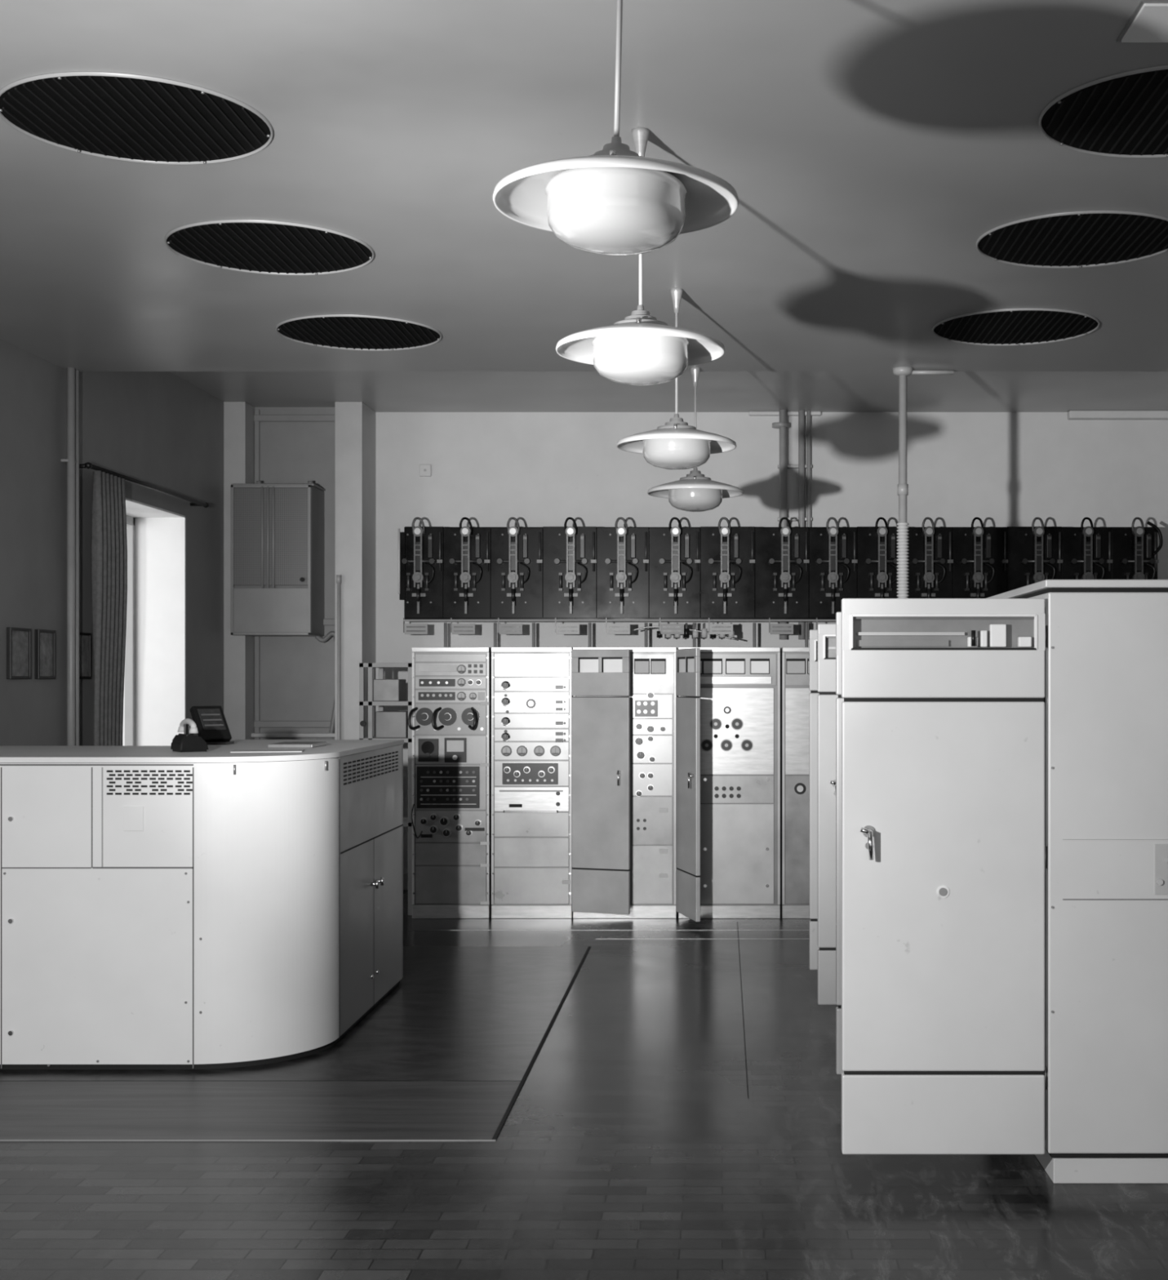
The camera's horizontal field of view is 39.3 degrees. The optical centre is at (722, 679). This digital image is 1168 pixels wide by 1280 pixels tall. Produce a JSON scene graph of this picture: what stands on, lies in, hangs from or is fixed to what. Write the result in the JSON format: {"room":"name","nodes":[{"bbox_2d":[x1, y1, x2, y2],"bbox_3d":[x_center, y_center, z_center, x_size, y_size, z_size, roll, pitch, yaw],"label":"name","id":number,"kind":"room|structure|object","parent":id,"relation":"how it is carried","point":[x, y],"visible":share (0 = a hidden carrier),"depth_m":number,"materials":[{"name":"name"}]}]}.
{"room":"electrical room","nodes":[
{"label":"electrical room","id":0,"kind":"room"},
{"bbox_2d":[0,338,223,746],"bbox_3d":[-3.850,-0.215,5.425,0.400,3.630,13.850,0,0,0],"label":"wall","id":1,"kind":"structure","parent":0,"point":[161,429],"depth_m":9.89,"materials":[{"name":"grey paint"}]},
{"bbox_2d":[6,626,31,679],"bbox_3d":[-3.639,-0.133,8.405,0.022,0.265,0.250,0,0,0],"label":"picture frame","id":2,"kind":"object","parent":1,"relation":"attached to","point":[18,639],"visible":1,"depth_m":8.39,"materials":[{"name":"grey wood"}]},
{"bbox_2d":[35,629,55,679],"bbox_3d":[-3.639,-0.133,8.730,0.022,0.265,0.220,0,0,0],"label":"picture frame","id":3,"kind":"object","parent":1,"relation":"attached to","point":[45,640],"visible":1,"depth_m":8.73,"materials":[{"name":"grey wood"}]},
{"bbox_2d":[61,367,79,746],"bbox_3d":[-3.614,-0.060,9.014,0.072,3.320,0.112,0,0,0],"label":"pipe","id":4,"kind":"object","parent":1,"relation":"attached to","point":[72,460],"visible":0.59,"depth_m":8.96,"materials":[{"name":"grey metal"}]},
{"bbox_2d":[79,632,91,679],"bbox_3d":[-3.639,-0.133,9.240,0.022,0.265,0.200,0,0,0],"label":"picture frame","id":5,"kind":"object","parent":1,"relation":"attached to","point":[85,638],"visible":0.56,"depth_m":9.28,"materials":[{"name":"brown wood"}]},
{"bbox_2d":[91,470,127,746],"bbox_3d":[-3.553,0.118,9.421,0.080,2.600,0.449,0,0,0],"label":"curtain","id":6,"kind":"object","parent":1,"relation":"hanging from","point":[108,514],"visible":0.58,"depth_m":9.33,"materials":[{"name":"fabric"}]},
{"bbox_2d":[124,515,135,746],"bbox_3d":[-4.020,0.010,10.300,0.060,2.220,1.500,0,0,0],"label":"window","id":7,"kind":"structure","parent":1,"relation":"in","point":[131,521],"depth_m":11.00,"materials":[{"name":"paint"}]},
{"bbox_2d":[79,462,208,507],"bbox_3d":[-3.595,-1.200,10.160,0.110,0.040,2.120,0,0,0],"label":"curtain rod","id":8,"kind":"object","parent":1,"relation":"attached to","point":[86,465],"depth_m":10.00,"materials":[{"name":"black metal"}]},
{"bbox_2d":[223,401,254,740],"bbox_3d":[-3.570,-0.215,12.115,0.159,3.630,0.470,0,0,0],"label":"trim","id":9,"kind":"structure","parent":1,"relation":"attached to","point":[238,416],"depth_m":11.88,"materials":[{"name":"paint"}]},
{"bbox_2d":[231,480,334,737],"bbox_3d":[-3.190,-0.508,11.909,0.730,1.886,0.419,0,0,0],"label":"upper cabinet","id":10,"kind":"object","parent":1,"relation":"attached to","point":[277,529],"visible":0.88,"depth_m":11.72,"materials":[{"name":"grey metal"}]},
{"bbox_2d":[0,0,1167,412],"bbox_3d":[-0.115,-1.975,5.525,7.870,0.510,14.050,0,0,0],"label":"ceiling","id":11,"kind":"structure","parent":0,"point":[867,148],"depth_m":5.73,"materials":[{"name":"paint"}]},
{"bbox_2d":[0,71,273,164],"bbox_3d":[-1.800,-1.713,5.000,0.806,0.011,0.806,0,0,0],"label":"ceiling vent","id":12,"kind":"object","parent":11,"relation":"in","point":[116,116],"depth_m":4.97,"materials":[{"name":"black metal"}]},
{"bbox_2d":[164,219,374,275],"bbox_3d":[-1.800,-1.713,6.480,0.806,0.011,0.806,0,0,0],"label":"ceiling vent","id":13,"kind":"object","parent":11,"relation":"in","point":[248,246],"depth_m":6.46,"materials":[{"name":"black metal"}]},
{"bbox_2d":[275,314,442,351],"bbox_3d":[-1.800,-1.713,8.060,0.806,0.011,0.806,0,0,0],"label":"ceiling vent","id":14,"kind":"object","parent":11,"relation":"in","point":[340,331],"depth_m":8.05,"materials":[{"name":"black metal"}]},
{"bbox_2d":[493,0,738,255],"bbox_3d":[-0.229,-1.323,3.510,0.530,0.793,0.530,0,0,0],"label":"pendant lamp","id":15,"kind":"object","parent":11,"relation":"hanging from","point":[615,200],"visible":1,"depth_m":3.42,"materials":[{"name":"white glass"}]},
{"bbox_2d":[555,127,724,385],"bbox_3d":[-0.256,-1.323,5.090,0.530,0.793,0.530,0,0,0],"label":"pendant lamp","id":16,"kind":"object","parent":11,"relation":"hanging from","point":[640,348],"visible":0.98,"depth_m":5.00,"materials":[{"name":"white glass"}]},
{"bbox_2d":[616,288,736,470],"bbox_3d":[-0.202,-1.323,7.170,0.530,0.793,0.530,0,0,0],"label":"pendant lamp","id":17,"kind":"object","parent":11,"relation":"hanging from","point":[676,445],"visible":0.99,"depth_m":7.07,"materials":[{"name":"white glass"}]},
{"bbox_2d":[647,367,743,511],"bbox_3d":[-0.149,-1.323,8.980,0.530,0.793,0.530,0,0,0],"label":"pendant lamp","id":18,"kind":"object","parent":11,"relation":"hanging from","point":[694,492],"visible":0.98,"depth_m":8.87,"materials":[{"name":"white glass"}]},
{"bbox_2d":[932,308,1100,346],"bbox_3d":[1.430,-1.713,7.930,0.806,0.011,0.806,0,0,0],"label":"ceiling vent","id":19,"kind":"object","parent":11,"relation":"in","point":[1008,326],"depth_m":7.92,"materials":[{"name":"black metal"}]},
{"bbox_2d":[976,210,1167,268],"bbox_3d":[1.400,-1.713,6.360,0.806,0.011,0.806,0,0,0],"label":"ceiling vent","id":20,"kind":"object","parent":11,"relation":"in","point":[1084,238],"depth_m":6.35,"materials":[{"name":"black metal"}]},
{"bbox_2d":[1038,65,1167,158],"bbox_3d":[1.370,-1.713,4.930,0.806,0.011,0.806,0,0,0],"label":"ceiling vent","id":21,"kind":"object","parent":11,"relation":"in","point":[1125,114],"depth_m":4.96,"materials":[{"name":"black metal"}]},
{"bbox_2d":[1116,0,1167,42],"bbox_3d":[1.385,-1.714,4.240,0.650,0.012,0.260,0,0,0],"label":"panel","id":22,"kind":"object","parent":11,"relation":"attached to","point":[1148,23],"depth_m":4.24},
{"bbox_2d":[0,889,1167,1279],"bbox_3d":[-0.115,1.650,5.525,7.870,0.100,14.050,0,0,0],"label":"floor","id":23,"kind":"structure","parent":0,"point":[633,1145],"depth_m":5.15,"materials":[{"name":"wood"}]},
{"bbox_2d":[0,946,591,1141],"bbox_3d":[-2.192,1.598,7.662,2.815,0.004,4.075,0,0,0],"label":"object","id":24,"kind":"structure","parent":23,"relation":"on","point":[448,1054],"depth_m":6.45,"materials":[{"name":"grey wood"}]},
{"bbox_2d":[0,739,404,1070],"bbox_3d":[-2.550,0.957,7.577,1.813,1.277,1.938,0,0,0],"label":"control console","id":25,"kind":"object","parent":24,"relation":"on","point":[162,908],"visible":1,"depth_m":6.63,"materials":[{"name":"grey metal"}]},
{"bbox_2d":[170,718,208,752],"bbox_3d":[-2.345,0.245,7.150,0.127,0.146,0.206,0,0,-35],"label":"desk telephone","id":26,"kind":"object","parent":25,"relation":"on","point":[187,741],"visible":1,"depth_m":7.10,"materials":[{"name":"plastic"}]},
{"bbox_2d":[189,706,234,744],"bbox_3d":[-2.468,0.225,7.925,0.185,0.187,0.186,0,0,42],"label":"stand","id":27,"kind":"object","parent":25,"relation":"on","point":[211,722],"visible":0.91,"depth_m":7.91,"materials":[{"name":"black plastic"}]},
{"bbox_2d":[230,749,304,752],"bbox_3d":[-2.000,0.316,7.150,0.300,0.004,0.200,0,0,-11],"label":"paper sheet","id":28,"kind":"object","parent":25,"relation":"on","point":[242,750],"visible":1,"depth_m":7.14,"materials":[{"name":"white paper"}]},
{"bbox_2d":[267,742,327,747],"bbox_3d":[-1.998,0.309,7.650,0.205,0.018,0.300,0,0,0],"label":"notebook","id":29,"kind":"object","parent":25,"relation":"on","point":[282,744],"visible":1,"depth_m":7.51,"materials":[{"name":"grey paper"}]},
{"bbox_2d":[359,662,412,915],"bbox_3d":[-2.280,0.745,11.180,0.360,1.710,0.400,0,0,0],"label":"iron stand","id":30,"kind":"object","parent":23,"relation":"on","point":[382,725],"visible":0.48,"depth_m":11.00,"materials":[{"name":"grey metal"}]},
{"bbox_2d":[407,647,491,918],"bbox_3d":[-1.822,0.693,11.115,0.530,1.814,0.712,0,0,0],"label":"rack","id":31,"kind":"object","parent":23,"relation":"on","point":[451,712],"visible":1,"depth_m":10.86,"materials":[{"name":"grey metal"}]},
{"bbox_2d":[491,647,573,918],"bbox_3d":[-1.276,0.693,11.146,0.539,1.814,0.648,0,0,0],"label":"rack","id":32,"kind":"object","parent":23,"relation":"on","point":[531,687],"visible":0.99,"depth_m":10.86,"materials":[{"name":"grey metal"}]},
{"bbox_2d":[408,921,808,1098],"bbox_3d":[0.642,1.599,9.082,3.573,0.002,4.657,0,0,-27],"label":"strip","id":33,"kind":"object","parent":23,"relation":"on","point":[737,922],"visible":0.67,"depth_m":10.35,"materials":[{"name":"black metal"}]},
{"bbox_2d":[572,647,678,918],"bbox_3d":[-0.655,0.693,11.075,0.696,1.814,0.789,0,0,0],"label":"tall cabinet","id":34,"kind":"object","parent":23,"relation":"on","point":[624,699],"visible":1,"depth_m":10.81,"materials":[{"name":"grey metal"}]},
{"bbox_2d":[675,647,780,921],"bbox_3d":[0.038,0.693,10.922,0.697,1.814,1.096,0,0,0],"label":"tall cabinet","id":35,"kind":"object","parent":23,"relation":"on","point":[728,700],"visible":1,"depth_m":10.86,"materials":[{"name":"grey metal"}]},
{"bbox_2d":[780,647,810,918],"bbox_3d":[0.740,0.693,11.155,0.681,1.814,0.630,0,0,0],"label":"tall cabinet","id":36,"kind":"object","parent":23,"relation":"on","point":[795,691],"visible":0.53,"depth_m":10.86,"materials":[{"name":"grey metal"}]},
{"bbox_2d":[892,366,953,598],"bbox_3d":[1.110,-0.060,9.000,0.340,3.320,0.120,0,0,0],"label":"pipe","id":37,"kind":"object","parent":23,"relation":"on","point":[902,372],"visible":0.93,"depth_m":8.98,"materials":[{"name":"metal"}]},
{"bbox_2d":[808,579,1167,1183],"bbox_3d":[1.304,0.643,6.895,1.852,1.914,3.650,0,0,0],"label":"tall cabinet","id":38,"kind":"object","parent":23,"relation":"on","point":[988,776],"visible":1,"depth_m":5.12,"materials":[{"name":"grey metal"}]},
{"bbox_2d":[375,412,1167,874],"bbox_3d":[-0.115,-0.315,12.450,7.870,3.830,0.200,0,0,0],"label":"wall","id":39,"kind":"structure","parent":0,"point":[538,469],"depth_m":12.35,"materials":[{"name":"paint"}]},
{"bbox_2d":[251,407,334,739],"bbox_3d":[-3.163,-0.215,12.185,0.653,3.630,0.330,0,0,0],"label":"wall panel","id":40,"kind":"object","parent":39,"relation":"attached to","point":[295,676],"depth_m":12.12,"materials":[{"name":"paint"}]},
{"bbox_2d":[336,574,341,739],"bbox_3d":[-2.800,0.420,11.858,0.036,2.360,0.036,0,0,0],"label":"conduit pipe","id":41,"kind":"object","parent":39,"relation":"attached to","point":[338,576],"visible":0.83,"depth_m":11.85,"materials":[{"name":"grey metal"}]},
{"bbox_2d":[334,401,375,739],"bbox_3d":[-2.735,-0.215,12.115,0.200,3.630,0.470,0,0,0],"label":"trim","id":42,"kind":"structure","parent":39,"relation":"attached to","point":[354,421],"depth_m":11.88,"materials":[{"name":"paint"}]},
{"bbox_2d":[403,874,408,889],"bbox_3d":[0.495,1.540,12.340,6.250,0.120,0.020,0,0,0],"label":"baseboard","id":43,"kind":"structure","parent":39,"relation":"attached to","point":[405,876],"depth_m":12.33,"materials":[{"name":"paint"}]},
{"bbox_2d":[419,464,431,476],"bbox_3d":[-2.255,-1.585,12.333,0.090,0.090,0.034,0,0,0],"label":"junction box","id":44,"kind":"object","parent":39,"relation":"attached to","point":[425,470],"visible":1,"depth_m":12.32,"materials":[{"name":"paint"}]},
{"bbox_2d":[398,516,1163,647],"bbox_3d":[0.424,-0.292,12.080,5.589,1.784,0.540,0,0,0],"label":"board","id":45,"kind":"object","parent":39,"relation":"attached to","point":[565,573],"visible":0.92,"depth_m":11.90,"materials":[{"name":"black metal"}]},
{"bbox_2d":[772,409,812,639],"bbox_3d":[0.527,-1.165,12.273,0.305,1.730,0.155,0,0,0],"label":"conduit pipe","id":46,"kind":"object","parent":39,"relation":"attached to","point":[783,425],"visible":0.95,"depth_m":12.27,"materials":[{"name":"metal"}]},
{"bbox_2d":[748,410,1167,419],"bbox_3d":[1.910,-2.000,12.305,3.420,0.060,0.090,0,0,0],"label":"trim","id":47,"kind":"structure","parent":39,"relation":"attached to","point":[1072,415],"depth_m":12.26,"materials":[{"name":"paint"}]}
]}

